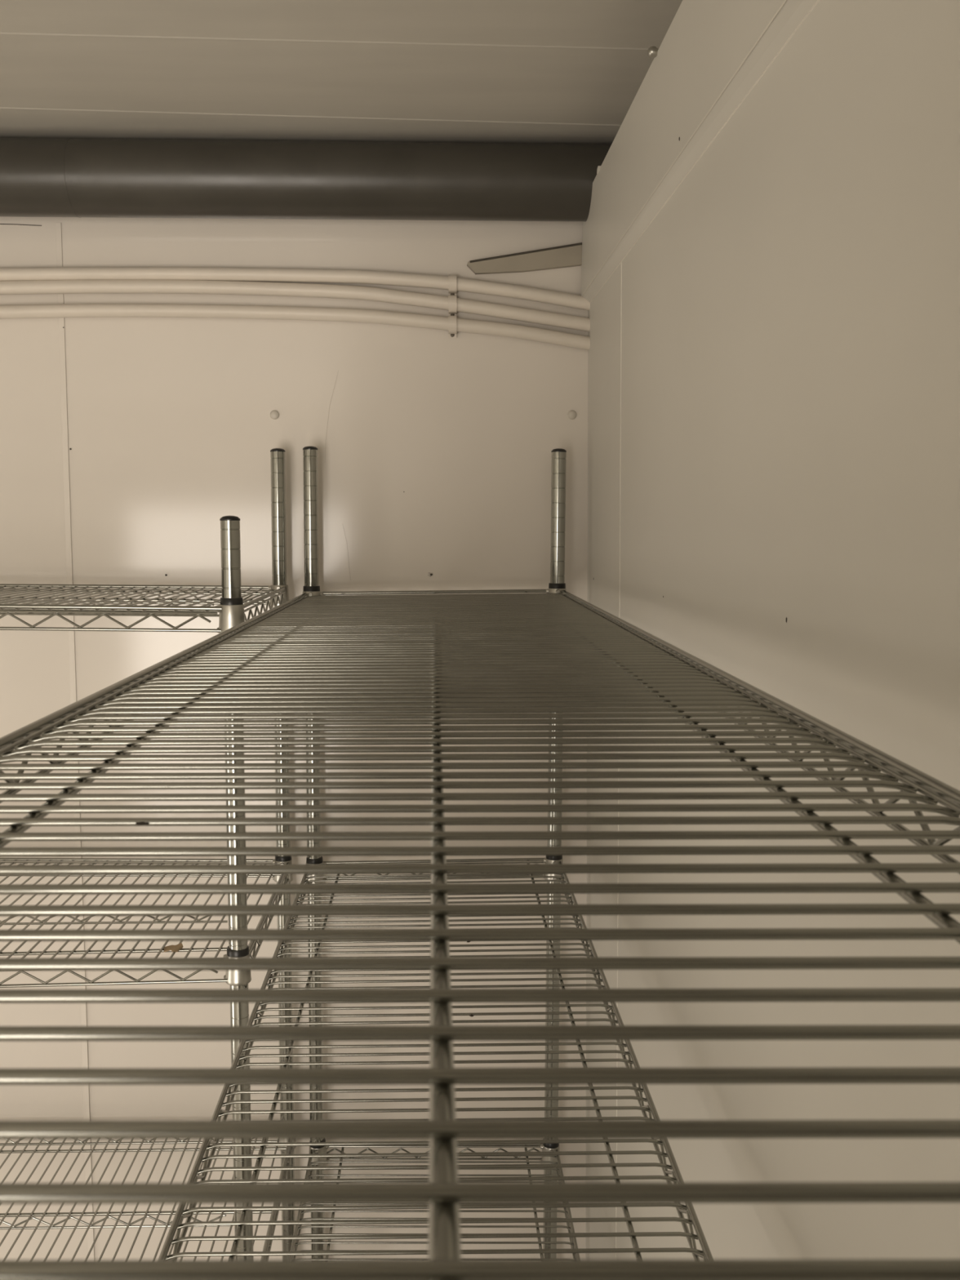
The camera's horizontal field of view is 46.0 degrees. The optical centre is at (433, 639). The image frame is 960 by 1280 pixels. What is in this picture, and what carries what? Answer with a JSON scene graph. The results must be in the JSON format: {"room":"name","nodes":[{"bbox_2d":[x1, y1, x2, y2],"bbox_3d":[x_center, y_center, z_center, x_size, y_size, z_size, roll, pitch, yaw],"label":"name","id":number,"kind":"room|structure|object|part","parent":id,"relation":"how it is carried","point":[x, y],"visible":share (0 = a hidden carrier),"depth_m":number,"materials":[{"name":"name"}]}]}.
{"room":"walk-in cold room","nodes":[
{"label":"walk-in cold room","id":0,"kind":"room"},
{"bbox_2d":[0,216,587,1259],"bbox_3d":[-0.975,0.336,2.120,2.852,2.387,0.101,0,6,-1],"label":"wall","id":1,"kind":"structure","parent":0,"point":[172,433],"depth_m":2.03,"materials":[{"name":"beige paint"}]},
{"bbox_2d":[55,222,94,1259],"bbox_3d":[-0.657,0.400,2.081,0.014,2.267,0.003,0,6,0],"label":"trim","id":2,"kind":"structure","parent":1,"relation":"attached to","point":[83,1016],"depth_m":2.04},
{"bbox_2d":[270,409,279,419],"bbox_3d":[-0.284,-0.401,2.007,0.016,0.016,0.006,0,6,0],"label":"cap","id":3,"kind":"object","parent":1,"relation":"attached to","point":[274,415],"visible":1,"depth_m":2.00,"materials":[{"name":"beige plastic"}]},
{"bbox_2d":[0,280,590,332],"bbox_3d":[-0.445,-0.584,1.972,1.457,0.087,0.023,0,6,-1],"label":"conduit","id":4,"kind":"object","parent":1,"relation":"attached to","point":[40,286],"visible":1,"depth_m":1.97,"materials":[{"name":"paint"}]},
{"bbox_2d":[0,303,590,350],"bbox_3d":[-0.446,-0.548,1.975,1.460,0.078,0.023,0,6,-1],"label":"conduit","id":5,"kind":"object","parent":1,"relation":"attached to","point":[58,310],"visible":1,"depth_m":1.97,"materials":[{"name":"paint"}]},
{"bbox_2d":[0,266,590,311],"bbox_3d":[-0.443,-0.613,1.969,1.460,0.073,0.023,0,6,-1],"label":"conduit","id":6,"kind":"object","parent":1,"relation":"attached to","point":[24,273],"visible":0.98,"depth_m":1.96,"materials":[{"name":"paint"}]},
{"bbox_2d":[0,137,611,221],"bbox_3d":[-0.982,-0.771,1.876,2.637,0.123,0.124,0,6,-2],"label":"ceiling pipe","id":7,"kind":"object","parent":1,"relation":"attached to","point":[40,177],"visible":0.86,"depth_m":1.85,"materials":[{"name":"grey paint"}]},
{"bbox_2d":[448,315,457,337],"bbox_3d":[0.033,-0.551,1.985,0.015,0.037,0.029,0,6,0],"label":"strap","id":8,"kind":"object","parent":1,"relation":"attached to","point":[452,322],"visible":1,"depth_m":1.97,"materials":[{"name":"paint"}]},
{"bbox_2d":[448,275,457,295],"bbox_3d":[0.033,-0.621,1.978,0.015,0.037,0.029,0,6,0],"label":"strap","id":9,"kind":"object","parent":1,"relation":"attached to","point":[452,281],"visible":0.95,"depth_m":1.97,"materials":[{"name":"paint"}]},
{"bbox_2d":[448,295,457,315],"bbox_3d":[0.033,-0.586,1.981,0.015,0.037,0.029,0,6,0],"label":"strap","id":10,"kind":"object","parent":1,"relation":"attached to","point":[452,302],"visible":0.94,"depth_m":1.97,"materials":[{"name":"paint"}]},
{"bbox_2d":[466,242,582,274],"bbox_3d":[0.164,-0.671,1.983,0.213,0.054,0.014,0,6,-1],"label":"bar","id":11,"kind":"object","parent":1,"relation":"attached to","point":[566,255],"visible":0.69,"depth_m":1.98,"materials":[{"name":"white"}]},
{"bbox_2d":[567,410,576,419],"bbox_3d":[0.247,-0.403,2.017,0.016,0.016,0.006,0,6,0],"label":"cap","id":12,"kind":"object","parent":1,"relation":"attached to","point":[571,415],"visible":1,"depth_m":2.02,"materials":[{"name":"beige plastic"}]},
{"bbox_2d":[0,0,682,143],"bbox_3d":[-0.950,-0.661,-0.268,2.900,0.081,4.800,0,6,0],"label":"ceiling","id":13,"kind":"structure","parent":0,"point":[457,71],"depth_m":1.60,"materials":[{"name":"white paint"}]},
{"bbox_2d":[585,0,959,1259],"bbox_3d":[0.359,0.573,-0.213,0.124,2.387,4.662,0,6,-1],"label":"wall","id":14,"kind":"structure","parent":0,"point":[788,317],"depth_m":0.88,"materials":[{"name":"white paint"}]},
{"bbox_2d":[615,262,622,1259],"bbox_3d":[0.288,0.501,1.771,0.025,2.130,0.002,0,6,0],"label":"trim","id":15,"kind":"structure","parent":14,"relation":"attached to","point":[621,262],"depth_m":1.71,"materials":[{"name":"white"}]},
{"bbox_2d":[647,46,658,57],"bbox_3d":[0.295,-0.701,1.346,0.080,0.012,0.012,0,6,0],"label":"bolt","id":16,"kind":"object","parent":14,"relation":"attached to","point":[652,51],"visible":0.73,"depth_m":1.34,"materials":[{"name":"grey metal"}]},
{"bbox_2d":[581,0,819,302],"bbox_3d":[0.291,-0.564,0.840,0.049,0.180,2.287,0,6,-1],"label":"trim","id":17,"kind":"structure","parent":14,"relation":"attached to","point":[712,55],"depth_m":1.24,"materials":[{"name":"white paint"}]},
{"bbox_3d":[-0.950,1.793,-0.119,2.900,0.060,5.000,0,6,0],"label":"floor","id":18,"kind":"structure","parent":0,"visible":0},
{"bbox_2d":[0,448,296,1259],"bbox_3d":[-0.866,0.626,1.792,1.254,1.876,0.580,0,6,0],"label":"wire shelving unit","id":19,"kind":"object","parent":18,"relation":"on","point":[231,606],"visible":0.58,"depth_m":1.77,"materials":[{"name":"metal"}]},
{"bbox_3d":[-0.865,0.424,1.771,1.177,0.028,0.562,0,6,0],"label":"shelf","id":20,"kind":"part","parent":19,"relation":"part of","materials":[{"name":"metal"}]},
{"bbox_3d":[-0.865,-0.068,1.721,1.178,0.023,0.562,0,6,0],"label":"shelf","id":21,"kind":"part","parent":19,"relation":"part of","materials":[{"name":"metal"}]},
{"bbox_3d":[-0.866,0.929,1.822,1.178,0.029,0.562,0,6,0],"label":"shelf","id":22,"kind":"part","parent":19,"relation":"part of","materials":[{"name":"metal"}]},
{"bbox_2d":[164,942,182,952],"bbox_3d":[-0.364,0.433,1.584,0.037,0.007,0.027,4,7,36],"label":"paper scrap","id":23,"kind":"object","parent":19,"relation":"on","point":[178,947],"visible":1,"depth_m":1.58,"materials":[{"name":"brown paper"}]},
{"bbox_3d":[-0.266,0.702,1.562,0.027,1.727,0.025,0,6,0],"label":"post","id":24,"kind":"part","parent":19,"relation":"part of","materials":[{"name":"silver metal"}]},
{"bbox_3d":[-0.273,0.591,2.061,0.025,1.848,0.025,0,6,0],"label":"post","id":25,"kind":"part","parent":19,"relation":"part of","materials":[{"name":"silver metal"}]},
{"bbox_2d":[0,445,959,1279],"bbox_3d":[-0.003,0.690,1.147,0.475,1.879,1.864,0,6,0],"label":"wire shelving unit","id":26,"kind":"object","parent":18,"relation":"on","point":[553,654],"visible":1,"depth_m":0.49,"materials":[{"name":"metal"}]},
{"bbox_2d":[135,821,149,825],"bbox_3d":[-0.115,0.072,0.443,0.006,0.001,0.002,0,6,0],"label":"crumb","id":27,"kind":"object","parent":26,"relation":"on","point":[142,823],"visible":1,"depth_m":0.44,"materials":[{"name":"brown"}]},
{"bbox_3d":[-0.217,0.590,2.056,0.028,1.852,0.025,0,6,0],"label":"post","id":28,"kind":"part","parent":26,"relation":"part of","materials":[{"name":"silver metal"}]},
{"bbox_3d":[0.001,0.498,1.124,0.452,0.018,1.801,0,6,0],"label":"shelf","id":29,"kind":"part","parent":26,"relation":"part of","materials":[{"name":"metal"}]},
{"bbox_3d":[0.001,1.035,1.174,0.452,0.013,1.801,0,6,0],"label":"shelf","id":30,"kind":"part","parent":26,"relation":"part of","materials":[{"name":"metal"}]},
{"bbox_3d":[0.217,0.592,2.056,0.026,1.848,0.025,0,6,0],"label":"post","id":31,"kind":"part","parent":26,"relation":"part of","materials":[{"name":"silver metal"}]}
]}

